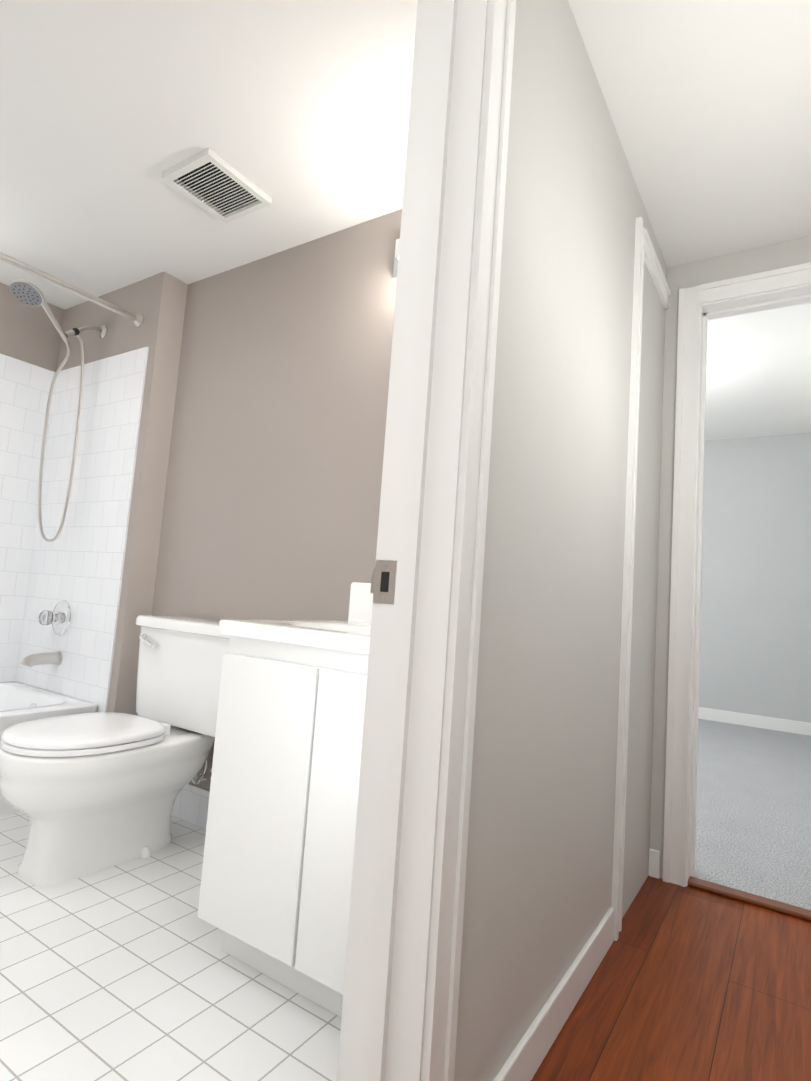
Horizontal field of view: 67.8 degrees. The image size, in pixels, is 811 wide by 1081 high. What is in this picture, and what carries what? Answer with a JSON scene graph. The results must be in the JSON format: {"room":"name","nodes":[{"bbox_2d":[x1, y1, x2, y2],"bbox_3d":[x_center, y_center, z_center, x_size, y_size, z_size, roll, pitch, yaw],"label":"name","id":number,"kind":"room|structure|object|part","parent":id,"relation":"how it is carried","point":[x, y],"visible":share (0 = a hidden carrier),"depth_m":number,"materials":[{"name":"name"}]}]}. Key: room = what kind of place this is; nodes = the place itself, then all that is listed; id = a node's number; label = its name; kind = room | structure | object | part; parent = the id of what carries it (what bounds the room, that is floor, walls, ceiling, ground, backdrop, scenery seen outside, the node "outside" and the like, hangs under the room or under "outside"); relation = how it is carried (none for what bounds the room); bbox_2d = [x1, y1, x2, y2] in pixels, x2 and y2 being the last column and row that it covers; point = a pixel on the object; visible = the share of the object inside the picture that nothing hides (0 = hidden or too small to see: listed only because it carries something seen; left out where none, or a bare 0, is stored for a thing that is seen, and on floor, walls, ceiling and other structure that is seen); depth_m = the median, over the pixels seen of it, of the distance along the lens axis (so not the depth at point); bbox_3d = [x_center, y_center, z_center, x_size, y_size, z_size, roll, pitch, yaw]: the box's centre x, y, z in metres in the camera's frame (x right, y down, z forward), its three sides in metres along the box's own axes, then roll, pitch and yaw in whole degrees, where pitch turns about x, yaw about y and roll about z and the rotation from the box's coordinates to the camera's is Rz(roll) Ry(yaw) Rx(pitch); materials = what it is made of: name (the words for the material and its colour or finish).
{"room":"hallway","nodes":[
{"label":"hallway","id":0,"kind":"room"},
{"bbox_2d":[0,282,63,371],"bbox_3d":[-2.247,-0.150,2.342,0.100,2.220,1.980,0,-7,33],"label":"wall","id":1,"kind":"structure","parent":0,"point":[30,334],"depth_m":2.90,"materials":[{"name":"beige paint"}]},
{"bbox_2d":[0,353,55,681],"bbox_3d":[-2.233,-0.172,2.264,0.008,1.530,1.620,0,-7,33],"label":"wall tile","id":2,"kind":"structure","parent":1,"relation":"attached to","point":[24,390],"depth_m":2.86,"materials":[{"name":"white tile"}]},
{"bbox_2d":[57,271,187,715],"bbox_3d":[-1.424,-0.052,2.765,0.815,2.220,0.120,0,-7,33],"label":"wall","id":3,"kind":"structure","parent":0,"point":[158,301],"depth_m":2.58,"materials":[{"name":"beige paint"}]},
{"bbox_2d":[9,279,106,541],"bbox_3d":[-1.549,-0.530,2.603,0.126,1.064,0.400,0,-7,33],"label":"shower head","id":4,"kind":"object","parent":3,"relation":"attached to","point":[25,292],"visible":1,"depth_m":2.61},
{"bbox_2d":[0,252,142,326],"bbox_3d":[-1.613,-1.067,1.986,0.060,0.060,1.620,0,-7,33],"label":"rod","id":5,"kind":"object","parent":3,"relation":"attached to","point":[137,319],"visible":1,"depth_m":2.40,"materials":[{"name":"silver metal"}]},
{"bbox_2d":[16,347,148,711],"bbox_3d":[-1.488,0.104,2.708,0.757,1.890,0.008,0,-7,33],"label":"wall tiles","id":6,"kind":"structure","parent":3,"relation":"attached to","point":[77,565],"depth_m":2.68,"materials":[{"name":"white tile"}]},
{"bbox_2d":[20,651,61,667],"bbox_3d":[-1.580,0.514,2.611,0.060,0.066,0.156,0,-7,33],"label":"tub spout","id":7,"kind":"object","parent":6,"relation":"attached to","point":[30,660],"visible":0.98,"depth_m":2.60,"materials":[{"name":"silver metal"}]},
{"bbox_2d":[39,601,70,635],"bbox_3d":[-1.562,0.342,2.664,0.156,0.156,0.088,0,-7,33],"label":"shower valve","id":8,"kind":"object","parent":6,"relation":"attached to","point":[58,618],"visible":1,"depth_m":2.66,"materials":[{"name":"silver metal"}]},
{"bbox_2d":[0,811,340,1080],"bbox_3d":[-1.234,0.985,1.519,2.710,0.050,1.980,0,-7,33],"label":"floor","id":9,"kind":"structure","parent":0,"point":[130,970],"depth_m":1.32,"materials":[{"name":"white tile"}]},
{"bbox_2d":[0,681,96,815],"bbox_3d":[-1.992,0.759,1.975,0.720,0.380,1.600,0,-7,33],"label":"bathtub","id":10,"kind":"object","parent":9,"relation":"on","point":[20,702],"visible":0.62,"depth_m":2.45,"materials":[{"name":"white ceramic"}]},
{"bbox_2d":[0,615,229,885],"bbox_3d":[-0.883,0.642,1.952,0.576,0.763,0.712,0,-7,33],"label":"toilet","id":11,"kind":"object","parent":9,"relation":"on","point":[88,793],"visible":0.88,"depth_m":1.87,"materials":[{"name":"white ceramic"}]},
{"bbox_3d":[-0.939,0.366,2.197,0.102,0.047,0.033,0,-7,33],"label":"lever","id":12,"kind":"part","parent":11,"relation":"part of","materials":[{"name":"silver metal"}]},
{"bbox_2d":[198,582,372,1016],"bbox_3d":[-0.075,0.572,1.532,0.654,0.935,0.552,0,-7,33],"label":"bathroom vanity","id":13,"kind":"object","parent":9,"relation":"on","point":[275,886],"visible":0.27,"depth_m":1.34,"materials":[{"name":"white wood"}]},
{"bbox_2d":[152,209,401,790],"bbox_3d":[-0.635,-0.032,2.391,2.545,2.220,0.120,0,-7,33],"label":"wall","id":14,"kind":"structure","parent":0,"point":[271,508],"depth_m":2.26,"materials":[{"name":"beige paint"}]},
{"bbox_2d":[171,783,209,828],"bbox_3d":[-0.668,0.996,2.189,1.095,0.134,0.008,0,-7,33],"label":"baseboard","id":15,"kind":"structure","parent":14,"relation":"attached to","point":[191,803],"depth_m":2.27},
{"bbox_2d":[392,238,399,277],"bbox_3d":[0.152,-0.940,1.849,0.555,0.200,0.138,0,-7,33],"label":"sconce","id":16,"kind":"object","parent":14,"relation":"attached to","point":[396,256],"depth_m":2.01,"materials":[{"name":"silver metal"}]},
{"bbox_2d":[0,0,810,309],"bbox_3d":[-0.856,-1.346,1.038,3.842,0.100,4.200,0,-7,33],"label":"ceiling","id":17,"kind":"structure","parent":0,"point":[294,110],"depth_m":1.70,"materials":[{"name":"paint"}]},
{"bbox_2d":[162,148,271,222],"bbox_3d":[-0.625,-1.174,2.015,0.230,0.022,0.265,0,-7,33],"label":"ceiling vent","id":18,"kind":"object","parent":17,"relation":"in","point":[214,183],"visible":1,"depth_m":2.00,"materials":[{"name":"white plastic"}]},
{"bbox_2d":[454,0,666,1080],"bbox_3d":[-0.247,-0.183,0.535,0.135,2.220,4.100,0,-7,33],"label":"wall","id":19,"kind":"structure","parent":0,"point":[538,888],"depth_m":1.28,"materials":[{"name":"grey paint"}]},
{"bbox_2d":[337,0,515,1080],"bbox_3d":[-0.210,-0.124,0.581,0.158,2.115,1.010,0,-7,33],"label":"door frame","id":20,"kind":"structure","parent":19,"relation":"attached to","point":[399,1018],"depth_m":0.92,"materials":[{"name":"white wood"}]},
{"bbox_2d":[370,560,396,603],"bbox_3d":[-0.036,0.065,0.957,0.051,0.068,0.005,0,-7,37],"label":"strike plate","id":21,"kind":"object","parent":20,"relation":"attached to","point":[383,580],"depth_m":0.95,"materials":[{"name":"silver metal"}]},
{"bbox_2d":[493,907,614,1080],"bbox_3d":[0.313,0.999,1.270,0.013,0.090,0.940,0,-7,33],"label":"baseboard","id":22,"kind":"structure","parent":19,"relation":"attached to","point":[525,1059],"depth_m":1.27,"materials":[{"name":"white wood"}]},
{"bbox_2d":[611,216,669,940],"bbox_3d":[0.781,0.080,1.970,0.018,2.115,0.495,0,-7,33],"label":"door frame","id":23,"kind":"structure","parent":19,"relation":"attached to","point":[645,252],"depth_m":1.78,"materials":[{"name":"white wood"}]},
{"bbox_2d":[531,875,810,1080],"bbox_3d":[0.130,0.944,0.095,1.132,0.050,4.245,0,-7,33],"label":"floor","id":24,"kind":"structure","parent":0,"point":[688,983],"depth_m":1.43,"materials":[{"name":"laminate"}]},
{"bbox_2d":[687,876,810,920],"bbox_3d":[1.283,1.161,1.847,0.790,0.015,0.060,0,-7,33],"label":"threshold","id":25,"kind":"object","parent":24,"relation":"on","point":[761,901],"depth_m":1.94,"materials":[{"name":"brown wood"}]},
{"bbox_2d":[650,236,810,878],"bbox_3d":[0.403,-0.102,2.637,3.272,2.550,0.120,0,-7,33],"label":"wall","id":26,"kind":"structure","parent":0,"point":[793,252],"depth_m":2.18,"materials":[{"name":"grey paint"}]},
{"bbox_2d":[648,849,659,878],"bbox_3d":[0.860,1.116,2.085,0.036,0.090,0.013,0,-7,33],"label":"baseboard","id":27,"kind":"structure","parent":26,"relation":"attached to","point":[654,865],"depth_m":2.08,"materials":[{"name":"white wood"}]},
{"bbox_2d":[663,262,810,886],"bbox_3d":[1.374,0.122,1.971,0.914,2.115,0.156,0,-7,33],"label":"door frame","id":28,"kind":"structure","parent":26,"relation":"attached to","point":[701,305],"depth_m":2.14,"materials":[{"name":"white wood"}]},
{"bbox_2d":[694,719,810,909],"bbox_3d":[1.338,1.406,4.082,3.472,0.062,3.805,0,-7,33],"label":"floor","id":29,"kind":"structure","parent":0,"point":[753,816],"depth_m":2.85,"materials":[{"name":"grey carpet"}]},
{"bbox_2d":[699,433,810,722],"bbox_3d":[2.393,0.340,5.773,3.372,2.550,0.100,0,-7,33],"label":"wall","id":30,"kind":"structure","parent":0,"point":[755,641],"depth_m":5.27,"materials":[{"name":"grey paint"}]},
{"bbox_2d":[698,707,810,735],"bbox_3d":[2.314,1.537,5.587,3.259,0.103,0.013,0,-7,33],"label":"baseboard","id":31,"kind":"structure","parent":30,"relation":"attached to","point":[771,723],"depth_m":5.14,"materials":[{"name":"white wood"}]},
{"bbox_2d":[705,303,810,440],"bbox_3d":[1.509,-1.197,4.314,3.472,0.100,3.850,0,-7,33],"label":"ceiling","id":32,"kind":"structure","parent":0,"point":[758,374],"depth_m":4.04,"materials":[{"name":"paint"}]}
]}

